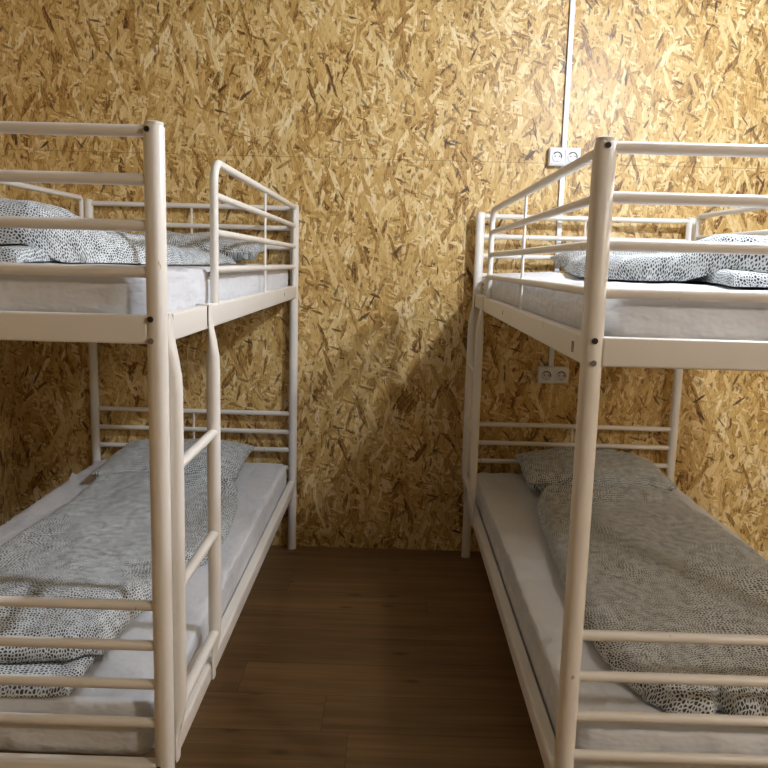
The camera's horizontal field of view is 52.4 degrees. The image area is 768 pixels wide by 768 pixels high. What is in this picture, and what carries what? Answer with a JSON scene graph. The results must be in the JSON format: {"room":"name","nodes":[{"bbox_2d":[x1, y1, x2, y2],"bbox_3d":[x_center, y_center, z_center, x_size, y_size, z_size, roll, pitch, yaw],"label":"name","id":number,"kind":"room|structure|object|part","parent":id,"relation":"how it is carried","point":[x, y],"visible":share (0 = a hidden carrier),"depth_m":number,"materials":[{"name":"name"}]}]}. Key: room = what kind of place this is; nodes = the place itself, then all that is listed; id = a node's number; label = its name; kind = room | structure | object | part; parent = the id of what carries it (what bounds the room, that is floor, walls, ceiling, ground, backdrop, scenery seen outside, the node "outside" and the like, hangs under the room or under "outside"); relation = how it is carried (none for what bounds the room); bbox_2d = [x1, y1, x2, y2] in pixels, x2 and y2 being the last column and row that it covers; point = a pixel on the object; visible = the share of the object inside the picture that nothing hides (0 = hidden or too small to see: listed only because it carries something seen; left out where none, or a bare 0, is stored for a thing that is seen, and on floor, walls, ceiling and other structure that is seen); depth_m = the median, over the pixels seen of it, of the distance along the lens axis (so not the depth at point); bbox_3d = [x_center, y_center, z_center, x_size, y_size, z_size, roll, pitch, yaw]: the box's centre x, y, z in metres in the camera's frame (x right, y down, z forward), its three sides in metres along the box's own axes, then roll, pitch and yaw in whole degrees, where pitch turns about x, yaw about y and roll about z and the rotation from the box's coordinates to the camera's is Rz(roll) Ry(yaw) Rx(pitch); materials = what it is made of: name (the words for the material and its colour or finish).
{"room":"dormitory","nodes":[
{"label":"dormitory","id":0,"kind":"room"},
{"bbox_2d":[0,69,20,525],"bbox_3d":[-1.766,-0.113,0.640,0.060,2.620,5.852,2,9,1],"label":"wall","id":1,"kind":"structure","parent":0,"point":[10,501],"depth_m":3.56,"materials":[{"name":"beige wood"}]},
{"bbox_2d":[0,0,767,559],"bbox_3d":[0.900,-0.490,3.537,5.315,2.620,0.060,2,9,1],"label":"wall","id":2,"kind":"structure","parent":0,"point":[389,125],"depth_m":3.46,"materials":[{"name":"beige wood"}]},
{"bbox_2d":[537,366,568,383],"bbox_3d":[0.772,-0.041,3.557,0.137,0.078,0.040,2,9,1],"label":"double socket","id":3,"kind":"object","parent":2,"relation":"attached to","point":[546,374],"visible":1,"depth_m":3.54,"materials":[{"name":"white plastic"}]},
{"bbox_3d":[0.738,-0.040,3.542,0.065,0.065,0.004,2,9,1],"label":"plate","id":4,"kind":"part","parent":3,"relation":"part of","materials":[{"name":"white plastic"}]},
{"bbox_3d":[0.805,-0.038,3.542,0.065,0.065,0.004,2,9,1],"label":"plate","id":5,"kind":"part","parent":3,"relation":"part of","materials":[{"name":"white plastic"}]},
{"bbox_2d":[549,166,564,365],"bbox_3d":[0.775,-0.519,3.495,0.021,0.885,0.016,2,9,1],"label":"cable trunking","id":6,"kind":"object","parent":2,"relation":"attached to","point":[562,180],"visible":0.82,"depth_m":3.46,"materials":[{"name":"white plastic"}]},
{"bbox_2d":[547,147,580,166],"bbox_3d":[0.788,-0.993,3.410,0.137,0.078,0.040,2,9,1],"label":"double socket","id":7,"kind":"object","parent":2,"relation":"attached to","point":[557,156],"visible":0.91,"depth_m":3.39,"materials":[{"name":"white plastic"}]},
{"bbox_3d":[0.755,-0.991,3.395,0.065,0.065,0.004,2,9,1],"label":"plate","id":8,"kind":"part","parent":7,"relation":"part of","materials":[{"name":"white plastic"}]},
{"bbox_3d":[0.822,-0.989,3.395,0.065,0.065,0.004,2,9,1],"label":"plate","id":9,"kind":"part","parent":7,"relation":"part of","materials":[{"name":"white plastic"}]},
{"bbox_2d":[562,0,575,147],"bbox_3d":[0.798,-1.407,3.358,0.021,0.758,0.016,2,9,1],"label":"cable trunking","id":10,"kind":"object","parent":2,"relation":"attached to","point":[572,2],"visible":1,"depth_m":3.36,"materials":[{"name":"white plastic"}]},
{"bbox_2d":[0,545,767,767],"bbox_3d":[0.824,1.285,0.821,5.315,0.060,5.972,2,9,1],"label":"floor","id":11,"kind":"structure","parent":0,"point":[333,657],"depth_m":2.58,"materials":[{"name":"brown wood"}]},
{"bbox_2d":[0,120,298,767],"bbox_3d":[-0.878,0.130,2.564,0.976,1.600,2.082,2,9,1],"label":"bunk bed","id":12,"kind":"object","parent":11,"relation":"on","point":[178,696],"visible":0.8,"depth_m":1.59,"materials":[{"name":"beige metal"}]},
{"bbox_3d":[-1.333,-0.483,2.476,0.020,0.386,1.911,2,9,1],"label":"guard rail","id":13,"kind":"part","parent":12,"relation":"part of","materials":[{"name":"beige metal"}]},
{"bbox_3d":[-1.331,-0.035,3.578,0.039,1.578,0.039,2,9,1],"label":"post","id":14,"kind":"part","parent":12,"relation":"part of","materials":[{"name":"beige metal"}]},
{"bbox_2d":[0,459,286,755],"bbox_3d":[-0.895,0.554,2.629,0.882,0.162,2.002,2,9,1],"label":"mattress","id":15,"kind":"object","parent":12,"relation":"on","point":[260,486],"visible":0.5,"depth_m":1.85,"materials":[{"name":"white fabric"}]},
{"bbox_2d":[0,472,237,697],"bbox_3d":[-0.859,0.481,2.366,0.664,0.122,1.497,2,9,1],"label":"duvet","id":16,"kind":"object","parent":15,"relation":"on","point":[96,545],"visible":0.77,"depth_m":2.20,"materials":[{"name":"fabric"}]},
{"bbox_2d":[91,438,254,480],"bbox_3d":[-0.883,0.317,3.350,0.580,0.118,0.459,2,9,1],"label":"pillow","id":17,"kind":"object","parent":15,"relation":"on","point":[133,458],"visible":0.58,"depth_m":3.21,"materials":[{"name":"fabric"}]},
{"bbox_2d":[0,261,287,314],"bbox_3d":[-0.870,-0.327,2.493,0.880,0.134,2.002,2,9,1],"label":"mattress","id":18,"kind":"object","parent":12,"relation":"on","point":[187,285],"visible":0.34,"depth_m":1.51,"materials":[{"name":"white fabric"}]},
{"bbox_2d":[0,198,235,264],"bbox_3d":[-0.899,-0.430,2.246,0.695,0.163,1.414,2,9,1],"label":"duvet","id":19,"kind":"object","parent":18,"relation":"on","point":[17,245],"visible":0.86,"depth_m":1.76,"materials":[{"name":"fabric"}]},
{"bbox_2d":[138,231,267,260],"bbox_3d":[-0.814,-0.567,3.197,0.620,0.121,0.419,2,9,1],"label":"pillow","id":20,"kind":"object","parent":18,"relation":"on","point":[237,250],"visible":0.39,"depth_m":3.03,"materials":[{"name":"fabric"}]},
{"bbox_3d":[-0.444,0.303,1.553,0.039,1.578,0.039,2,9,1],"label":"post","id":21,"kind":"part","parent":12,"relation":"part of","materials":[{"name":"beige metal"}]},
{"bbox_3d":[-0.443,0.625,2.635,0.032,0.048,2.009,2,9,1],"label":"rail","id":22,"kind":"part","parent":12,"relation":"part of","materials":[{"name":"beige metal"}]},
{"bbox_3d":[-0.407,-0.484,2.681,0.020,0.372,1.567,2,9,1],"label":"guard rail","id":23,"kind":"part","parent":12,"relation":"part of","materials":[{"name":"beige metal"}]},
{"bbox_3d":[-0.416,-0.009,3.569,0.039,1.578,0.039,2,9,1],"label":"post","id":24,"kind":"part","parent":12,"relation":"part of","materials":[{"name":"beige metal"}]},
{"bbox_2d":[461,136,767,767],"bbox_3d":[0.837,0.191,2.510,0.976,1.586,2.082,2,9,1],"label":"bunk bed","id":25,"kind":"object","parent":11,"relation":"on","point":[588,346],"visible":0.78,"depth_m":1.53,"materials":[{"name":"beige metal"}]},
{"bbox_3d":[0.402,0.027,3.523,0.039,1.564,0.039,2,9,1],"label":"post","id":26,"kind":"part","parent":25,"relation":"part of","materials":[{"name":"beige metal"}]},
{"bbox_3d":[0.375,0.668,2.590,0.032,0.048,2.009,2,9,1],"label":"rail","id":27,"kind":"part","parent":25,"relation":"part of","materials":[{"name":"beige metal"}]},
{"bbox_3d":[0.397,-0.370,2.212,0.020,0.362,1.567,2,9,1],"label":"guard rail","id":28,"kind":"part","parent":25,"relation":"part of","materials":[{"name":"beige metal"}]},
{"bbox_3d":[0.374,0.339,1.507,0.039,1.564,0.039,2,9,1],"label":"post","id":29,"kind":"part","parent":25,"relation":"part of","materials":[{"name":"beige metal"}]},
{"bbox_2d":[475,472,767,767],"bbox_3d":[0.831,0.626,2.576,0.877,0.154,2.002,2,9,1],"label":"mattress","id":30,"kind":"object","parent":25,"relation":"on","point":[506,505],"visible":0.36,"depth_m":1.94,"materials":[{"name":"white fabric"}]},
{"bbox_2d":[514,447,678,491],"bbox_3d":[0.882,0.357,3.317,0.612,0.142,0.438,2,9,1],"label":"pillow","id":31,"kind":"object","parent":30,"relation":"on","point":[541,469],"visible":0.75,"depth_m":3.17,"materials":[{"name":"fabric"}]},
{"bbox_2d":[537,485,767,715],"bbox_3d":[0.858,0.550,2.345,0.699,0.081,1.540,2,9,1],"label":"duvet","id":32,"kind":"object","parent":30,"relation":"on","point":[657,563],"visible":0.88,"depth_m":2.17,"materials":[{"name":"fabric"}]},
{"bbox_2d":[484,272,767,340],"bbox_3d":[0.855,-0.266,2.438,0.878,0.150,2.001,2,9,1],"label":"mattress","id":33,"kind":"object","parent":25,"relation":"on","point":[623,317],"visible":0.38,"depth_m":1.46,"materials":[{"name":"white fabric"}]},
{"bbox_2d":[550,251,662,269],"bbox_3d":[0.965,-0.507,3.172,0.500,0.119,0.419,2,9,1],"label":"pillow","id":34,"kind":"object","parent":33,"relation":"on","point":[564,258],"visible":0.15,"depth_m":3.08,"materials":[{"name":"fabric"}]},
{"bbox_2d":[566,234,767,286],"bbox_3d":[0.879,-0.353,2.226,0.754,0.125,1.469,2,9,1],"label":"duvet","id":35,"kind":"object","parent":33,"relation":"on","point":[733,270],"visible":0.81,"depth_m":1.69,"materials":[{"name":"fabric"}]},
{"bbox_3d":[1.318,0.053,3.514,0.039,1.564,0.039,2,9,1],"label":"post","id":36,"kind":"part","parent":25,"relation":"part of","materials":[{"name":"beige metal"}]},
{"bbox_3d":[1.324,-0.388,2.413,0.020,0.386,1.911,2,9,1],"label":"guard rail","id":37,"kind":"part","parent":25,"relation":"part of","materials":[{"name":"beige metal"}]}
]}

